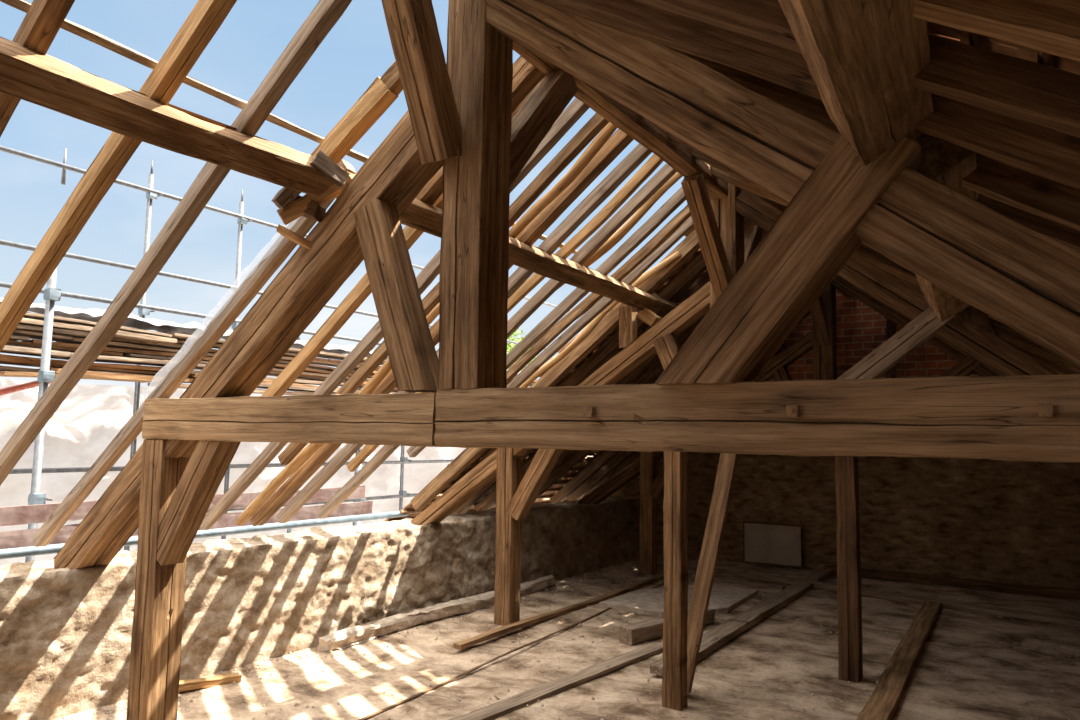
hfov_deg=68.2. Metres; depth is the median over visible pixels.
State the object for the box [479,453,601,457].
batten
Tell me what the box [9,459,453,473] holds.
scaffold ledger
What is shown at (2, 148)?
scaffold ledger
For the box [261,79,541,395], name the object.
rafter
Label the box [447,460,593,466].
batten
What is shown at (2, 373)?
lath
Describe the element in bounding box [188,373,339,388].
lath
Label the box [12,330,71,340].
lath
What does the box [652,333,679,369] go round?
strut
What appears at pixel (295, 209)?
scrap
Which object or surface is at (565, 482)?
batten
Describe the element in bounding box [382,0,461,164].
brace
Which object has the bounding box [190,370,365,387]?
lath
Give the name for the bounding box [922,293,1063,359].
rafter
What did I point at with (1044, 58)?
batten
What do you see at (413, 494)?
scaffold ledger
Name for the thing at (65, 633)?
wall
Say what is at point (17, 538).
board
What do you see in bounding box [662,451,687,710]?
post
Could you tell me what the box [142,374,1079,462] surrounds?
tie beam
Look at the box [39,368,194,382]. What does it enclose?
lath
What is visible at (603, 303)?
rafter
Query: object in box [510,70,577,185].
brace
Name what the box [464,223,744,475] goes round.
rafter
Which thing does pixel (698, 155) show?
rafter
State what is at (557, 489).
batten
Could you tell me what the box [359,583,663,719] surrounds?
batten
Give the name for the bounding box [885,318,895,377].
stud
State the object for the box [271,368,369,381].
lath
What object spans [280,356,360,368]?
lath
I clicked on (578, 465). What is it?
rafters
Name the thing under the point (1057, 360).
rafter
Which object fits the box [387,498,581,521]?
batten
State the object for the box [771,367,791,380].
strut
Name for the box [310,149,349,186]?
scrap
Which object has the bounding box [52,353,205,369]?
lath
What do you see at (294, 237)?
scrap
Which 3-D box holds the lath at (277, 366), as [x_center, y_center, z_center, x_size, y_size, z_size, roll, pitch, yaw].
[-2.708,0.160,10.185,0.263,0.055,2.150,-2,-7,31]
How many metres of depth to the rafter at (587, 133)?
5.04 m
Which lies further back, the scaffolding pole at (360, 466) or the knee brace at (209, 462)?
the scaffolding pole at (360, 466)
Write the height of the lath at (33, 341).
0.056 m
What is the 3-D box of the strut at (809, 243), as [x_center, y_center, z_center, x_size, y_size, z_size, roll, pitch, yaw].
[0.817,-0.339,2.665,0.866,0.840,0.210,-3,-7,32]
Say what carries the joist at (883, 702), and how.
on the floor
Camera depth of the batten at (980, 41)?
1.95 m
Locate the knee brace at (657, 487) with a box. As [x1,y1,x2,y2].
[650,452,688,499]
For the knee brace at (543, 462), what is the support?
attached to the wall post at (509, 467)
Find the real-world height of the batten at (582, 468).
0.049 m
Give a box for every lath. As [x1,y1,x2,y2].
[0,354,171,372]
[0,359,187,377]
[0,365,38,371]
[0,371,161,382]
[1,345,69,357]
[6,340,122,356]
[9,335,29,340]
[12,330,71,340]
[15,324,89,338]
[19,318,176,343]
[22,339,211,360]
[23,312,171,336]
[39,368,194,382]
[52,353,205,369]
[56,338,214,356]
[110,337,217,352]
[117,354,208,363]
[147,382,332,395]
[166,333,366,360]
[172,340,327,360]
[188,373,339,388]
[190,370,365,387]
[257,383,392,393]
[267,371,325,380]
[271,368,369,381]
[274,364,373,377]
[277,360,354,373]
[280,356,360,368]
[328,359,381,367]
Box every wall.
[0,496,639,719]
[610,452,1079,589]
[769,291,979,380]
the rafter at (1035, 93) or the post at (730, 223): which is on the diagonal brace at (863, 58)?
the rafter at (1035, 93)
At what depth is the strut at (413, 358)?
3.56 m
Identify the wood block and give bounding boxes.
[619,609,714,645]
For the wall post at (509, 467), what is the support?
on the floor
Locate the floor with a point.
(771, 649)
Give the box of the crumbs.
[58,564,1079,719]
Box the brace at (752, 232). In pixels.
[744,221,762,262]
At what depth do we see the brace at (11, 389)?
7.29 m
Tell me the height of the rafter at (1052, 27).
1.930 m
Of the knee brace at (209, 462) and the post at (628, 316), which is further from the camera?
the post at (628, 316)
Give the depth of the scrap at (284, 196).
3.72 m
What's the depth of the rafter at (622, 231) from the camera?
5.95 m
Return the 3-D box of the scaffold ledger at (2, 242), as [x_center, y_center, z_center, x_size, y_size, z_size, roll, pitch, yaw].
[-2.849,-0.725,10.819,0.048,0.048,15.000,-3,-7,32]
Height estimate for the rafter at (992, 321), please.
1.913 m
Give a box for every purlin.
[0,37,333,200]
[336,166,660,312]
[652,294,787,355]
[913,134,977,321]
[958,305,996,336]
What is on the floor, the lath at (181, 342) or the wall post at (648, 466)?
the wall post at (648, 466)
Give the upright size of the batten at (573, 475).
0.043 m
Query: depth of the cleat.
6.77 m
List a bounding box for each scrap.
[271,187,300,209]
[277,184,340,224]
[277,224,312,248]
[293,195,325,221]
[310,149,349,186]
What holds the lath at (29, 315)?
on the lath at (25, 321)
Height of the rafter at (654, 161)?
2.370 m
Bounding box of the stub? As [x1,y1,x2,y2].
[61,148,66,184]
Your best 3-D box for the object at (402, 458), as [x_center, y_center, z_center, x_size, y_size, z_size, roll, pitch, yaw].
[-2.052,3.661,11.748,0.166,7.960,0.100,-3,-7,32]
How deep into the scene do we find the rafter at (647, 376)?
8.80 m
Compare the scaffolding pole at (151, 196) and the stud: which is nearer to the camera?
the scaffolding pole at (151, 196)
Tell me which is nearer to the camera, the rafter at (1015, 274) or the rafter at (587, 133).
the rafter at (1015, 274)
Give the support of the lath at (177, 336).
on the lath at (181, 342)
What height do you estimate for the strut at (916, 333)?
0.824 m
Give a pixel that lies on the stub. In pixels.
(63, 178)
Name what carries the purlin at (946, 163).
on the rafter at (1015, 274)
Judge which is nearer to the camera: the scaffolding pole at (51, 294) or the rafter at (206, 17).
the rafter at (206, 17)
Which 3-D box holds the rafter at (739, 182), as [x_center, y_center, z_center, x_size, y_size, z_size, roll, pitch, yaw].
[2.522,-0.590,4.980,3.106,1.903,0.101,-3,-7,33]
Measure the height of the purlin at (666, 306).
0.221 m
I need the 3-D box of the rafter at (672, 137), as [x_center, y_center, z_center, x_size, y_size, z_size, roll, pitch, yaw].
[2.073,-0.668,4.271,3.100,1.913,0.109,-3,-7,33]
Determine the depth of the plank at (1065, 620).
7.97 m
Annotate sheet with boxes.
[0,298,520,376]
[0,378,548,565]
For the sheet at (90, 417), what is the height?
3.640 m
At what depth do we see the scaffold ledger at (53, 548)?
6.74 m
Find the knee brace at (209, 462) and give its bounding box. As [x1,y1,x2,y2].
[149,440,240,565]
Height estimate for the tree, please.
9.801 m
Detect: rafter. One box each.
[0,0,74,136]
[0,0,236,352]
[0,0,351,485]
[32,160,355,546]
[54,111,442,569]
[200,98,589,529]
[235,122,616,525]
[250,129,633,525]
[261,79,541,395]
[276,143,651,522]
[278,113,608,464]
[311,76,398,163]
[317,163,676,518]
[346,154,662,471]
[380,61,402,94]
[407,187,685,456]
[410,229,699,510]
[411,281,709,524]
[416,56,544,204]
[452,236,763,513]
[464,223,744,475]
[474,326,692,510]
[486,0,1079,368]
[507,204,690,384]
[507,216,693,387]
[519,251,681,387]
[535,0,1079,189]
[536,371,663,498]
[550,450,620,502]
[552,327,694,469]
[557,172,682,289]
[567,451,635,500]
[578,331,812,503]
[583,310,810,496]
[635,0,1079,137]
[667,132,704,153]
[674,49,1079,230]
[692,149,762,187]
[711,166,788,205]
[735,189,1059,375]
[738,187,898,264]
[831,275,1001,375]
[854,252,999,321]
[855,247,915,277]
[881,269,1037,344]
[913,0,1079,61]
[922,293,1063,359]
[976,193,1079,251]
[993,329,1079,373]
[997,337,1077,373]
[1019,350,1070,373]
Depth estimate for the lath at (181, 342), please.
8.73 m
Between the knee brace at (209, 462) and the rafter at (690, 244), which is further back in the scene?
the rafter at (690, 244)
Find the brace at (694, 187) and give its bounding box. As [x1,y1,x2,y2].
[681,172,731,299]
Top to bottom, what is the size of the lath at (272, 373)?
0.067 m
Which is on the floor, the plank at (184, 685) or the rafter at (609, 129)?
the plank at (184, 685)
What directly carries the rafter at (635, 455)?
on the purlin at (666, 306)
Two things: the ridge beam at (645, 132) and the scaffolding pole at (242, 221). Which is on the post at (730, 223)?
the ridge beam at (645, 132)
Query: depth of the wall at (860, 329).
10.12 m
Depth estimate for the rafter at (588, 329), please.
7.05 m
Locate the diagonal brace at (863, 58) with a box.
[778,0,933,165]
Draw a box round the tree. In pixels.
[507,328,537,370]
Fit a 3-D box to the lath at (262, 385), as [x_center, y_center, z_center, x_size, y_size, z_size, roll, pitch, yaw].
[-2.836,0.370,9.964,0.406,0.058,2.499,-3,-7,32]
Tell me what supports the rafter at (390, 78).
on the rafter at (377, 98)
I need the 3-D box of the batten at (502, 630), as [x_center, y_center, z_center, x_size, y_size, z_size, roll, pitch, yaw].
[0.422,2.360,7.718,0.091,0.058,3.954,-3,-7,32]
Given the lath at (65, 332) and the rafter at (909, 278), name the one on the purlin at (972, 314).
the rafter at (909, 278)
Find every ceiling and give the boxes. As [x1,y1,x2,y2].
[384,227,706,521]
[927,21,1079,137]
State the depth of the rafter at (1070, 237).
2.87 m
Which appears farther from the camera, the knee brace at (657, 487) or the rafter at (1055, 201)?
the knee brace at (657, 487)
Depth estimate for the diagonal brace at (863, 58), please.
1.79 m
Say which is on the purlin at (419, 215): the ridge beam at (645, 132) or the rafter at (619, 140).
the rafter at (619, 140)
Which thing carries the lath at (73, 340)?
on the lath at (33, 341)
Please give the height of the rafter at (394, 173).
2.588 m
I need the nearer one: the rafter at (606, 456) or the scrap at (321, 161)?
the scrap at (321, 161)
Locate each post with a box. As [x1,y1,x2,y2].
[126,439,189,719]
[438,0,512,389]
[494,448,521,625]
[619,306,637,348]
[639,451,657,573]
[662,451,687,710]
[709,183,743,307]
[813,282,836,379]
[834,456,862,682]
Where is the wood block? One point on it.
(648, 629)
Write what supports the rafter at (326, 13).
attached to the ridge beam
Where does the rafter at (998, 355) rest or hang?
on the tie beam
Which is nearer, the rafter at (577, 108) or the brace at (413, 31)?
the brace at (413, 31)
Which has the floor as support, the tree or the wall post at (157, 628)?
the wall post at (157, 628)
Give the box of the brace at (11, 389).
[0,380,51,394]
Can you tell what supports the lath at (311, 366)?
on the lath at (277, 366)
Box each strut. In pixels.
[353,198,438,391]
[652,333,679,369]
[655,134,924,384]
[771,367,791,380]
[836,307,954,379]
[939,355,982,376]
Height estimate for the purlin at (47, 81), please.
0.254 m
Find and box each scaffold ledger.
[0,145,570,311]
[0,239,545,349]
[0,282,526,367]
[0,511,407,558]
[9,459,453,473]
[207,493,438,512]
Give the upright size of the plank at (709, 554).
1.708 m
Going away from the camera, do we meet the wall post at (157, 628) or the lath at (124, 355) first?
the wall post at (157, 628)
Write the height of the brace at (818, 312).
0.843 m
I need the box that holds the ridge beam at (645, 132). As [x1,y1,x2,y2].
[513,42,852,297]
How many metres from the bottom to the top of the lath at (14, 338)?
0.045 m
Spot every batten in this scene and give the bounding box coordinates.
[0,0,576,253]
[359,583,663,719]
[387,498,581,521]
[400,495,553,513]
[430,488,561,502]
[440,481,569,493]
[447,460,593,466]
[449,474,577,484]
[453,574,663,649]
[458,467,585,476]
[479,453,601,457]
[968,32,989,49]
[1037,50,1057,129]
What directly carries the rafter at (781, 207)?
on the purlin at (972, 314)
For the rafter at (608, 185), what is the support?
on the purlin at (419, 215)
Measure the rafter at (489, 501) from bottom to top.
2.994 m
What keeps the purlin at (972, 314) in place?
on the rafter at (838, 282)
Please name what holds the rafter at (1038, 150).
on the diagonal brace at (863, 58)
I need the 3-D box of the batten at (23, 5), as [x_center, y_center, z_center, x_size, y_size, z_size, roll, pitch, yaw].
[-0.966,-1.059,4.062,0.064,0.091,4.807,-3,-7,32]
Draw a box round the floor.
[55,555,1079,719]
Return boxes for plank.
[179,672,241,691]
[687,453,738,693]
[692,573,785,589]
[734,571,1079,626]
[823,565,1079,599]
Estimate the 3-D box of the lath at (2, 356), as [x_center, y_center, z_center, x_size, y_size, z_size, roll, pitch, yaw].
[-4.420,0.040,7.619,0.381,0.080,1.974,-3,-7,31]
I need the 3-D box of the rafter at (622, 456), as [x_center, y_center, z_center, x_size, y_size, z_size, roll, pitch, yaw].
[1.987,0.461,10.368,3.693,2.998,0.117,-3,-7,32]
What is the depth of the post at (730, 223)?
6.11 m
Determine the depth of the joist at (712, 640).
7.07 m
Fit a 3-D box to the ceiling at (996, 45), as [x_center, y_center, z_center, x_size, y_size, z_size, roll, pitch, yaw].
[2.101,-0.727,3.958,3.304,1.979,12.968,-3,-7,32]
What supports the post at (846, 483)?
on the floor
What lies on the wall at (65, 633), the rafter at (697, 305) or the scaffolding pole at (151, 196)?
the rafter at (697, 305)
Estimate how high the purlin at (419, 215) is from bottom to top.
0.252 m
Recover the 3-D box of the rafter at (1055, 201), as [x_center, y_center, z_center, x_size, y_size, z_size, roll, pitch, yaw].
[1.190,-0.821,2.885,3.098,1.907,0.097,-3,-7,32]
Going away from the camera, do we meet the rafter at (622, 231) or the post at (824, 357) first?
the rafter at (622, 231)
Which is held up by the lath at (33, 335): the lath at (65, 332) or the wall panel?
the lath at (65, 332)
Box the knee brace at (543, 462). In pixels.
[505,449,562,520]
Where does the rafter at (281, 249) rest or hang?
on the purlin at (419, 215)
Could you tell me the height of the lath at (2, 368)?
0.047 m
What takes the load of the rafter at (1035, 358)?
on the purlin at (972, 314)
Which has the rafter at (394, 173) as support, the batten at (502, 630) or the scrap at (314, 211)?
the scrap at (314, 211)
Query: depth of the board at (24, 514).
5.81 m
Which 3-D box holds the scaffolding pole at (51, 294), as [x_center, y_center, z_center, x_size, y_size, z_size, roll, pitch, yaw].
[-3.694,3.050,5.633,0.170,7.920,0.101,-3,-7,32]
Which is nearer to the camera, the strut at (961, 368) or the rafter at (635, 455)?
the strut at (961, 368)
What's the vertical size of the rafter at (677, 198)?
2.263 m
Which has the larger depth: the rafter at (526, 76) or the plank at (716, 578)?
the plank at (716, 578)
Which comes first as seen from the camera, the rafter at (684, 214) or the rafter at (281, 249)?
the rafter at (281, 249)
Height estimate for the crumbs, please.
0.065 m
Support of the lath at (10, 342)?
on the lath at (107, 359)
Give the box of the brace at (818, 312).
[810,294,829,345]
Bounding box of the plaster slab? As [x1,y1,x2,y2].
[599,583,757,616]
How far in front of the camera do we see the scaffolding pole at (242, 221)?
9.66 m
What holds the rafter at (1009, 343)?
on the purlin at (972, 314)
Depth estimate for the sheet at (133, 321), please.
8.32 m
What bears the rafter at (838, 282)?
on the tie beam
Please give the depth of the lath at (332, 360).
10.15 m
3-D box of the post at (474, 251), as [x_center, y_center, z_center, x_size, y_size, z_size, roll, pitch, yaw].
[-0.272,-0.837,3.468,0.229,1.947,0.231,-3,-7,32]
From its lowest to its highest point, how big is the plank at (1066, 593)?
0.112 m
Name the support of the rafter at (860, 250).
on the purlin at (972, 314)
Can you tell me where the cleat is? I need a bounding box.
[638,308,661,326]
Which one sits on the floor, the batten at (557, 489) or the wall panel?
the wall panel
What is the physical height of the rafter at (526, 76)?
0.833 m
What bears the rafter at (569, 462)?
on the purlin at (666, 306)
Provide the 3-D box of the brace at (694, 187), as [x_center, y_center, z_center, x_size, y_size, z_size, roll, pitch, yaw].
[1.250,-0.897,5.872,0.129,0.831,0.774,-3,-7,34]
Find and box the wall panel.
[743,521,801,565]
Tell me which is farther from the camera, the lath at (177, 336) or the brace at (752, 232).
the lath at (177, 336)
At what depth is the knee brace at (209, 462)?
4.23 m
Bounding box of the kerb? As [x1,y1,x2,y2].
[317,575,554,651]
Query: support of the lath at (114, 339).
on the lath at (73, 340)
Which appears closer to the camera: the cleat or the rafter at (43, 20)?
the rafter at (43, 20)
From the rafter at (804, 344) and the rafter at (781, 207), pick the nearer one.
the rafter at (781, 207)
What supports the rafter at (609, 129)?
on the purlin at (419, 215)
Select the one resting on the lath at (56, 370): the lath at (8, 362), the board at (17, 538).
the lath at (8, 362)
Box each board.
[0,486,364,526]
[0,501,372,548]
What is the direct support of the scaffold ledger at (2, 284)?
attached to the scaffolding pole at (242, 221)
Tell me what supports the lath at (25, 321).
on the lath at (114, 339)
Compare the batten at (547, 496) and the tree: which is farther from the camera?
the tree
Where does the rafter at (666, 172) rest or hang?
on the purlin at (419, 215)
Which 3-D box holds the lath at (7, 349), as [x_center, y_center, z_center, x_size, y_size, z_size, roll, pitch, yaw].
[-5.152,-0.171,6.216,0.333,0.057,2.724,-3,-7,32]
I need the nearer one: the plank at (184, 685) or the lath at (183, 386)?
the plank at (184, 685)
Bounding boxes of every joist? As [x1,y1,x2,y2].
[449,643,662,719]
[650,569,832,675]
[856,600,940,719]
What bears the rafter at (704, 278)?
attached to the ridge beam at (645, 132)
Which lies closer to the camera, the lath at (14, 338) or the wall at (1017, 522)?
the lath at (14, 338)
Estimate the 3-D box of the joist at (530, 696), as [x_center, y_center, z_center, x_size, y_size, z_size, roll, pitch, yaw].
[0.154,2.114,5.207,0.138,0.037,2.520,-4,-7,38]

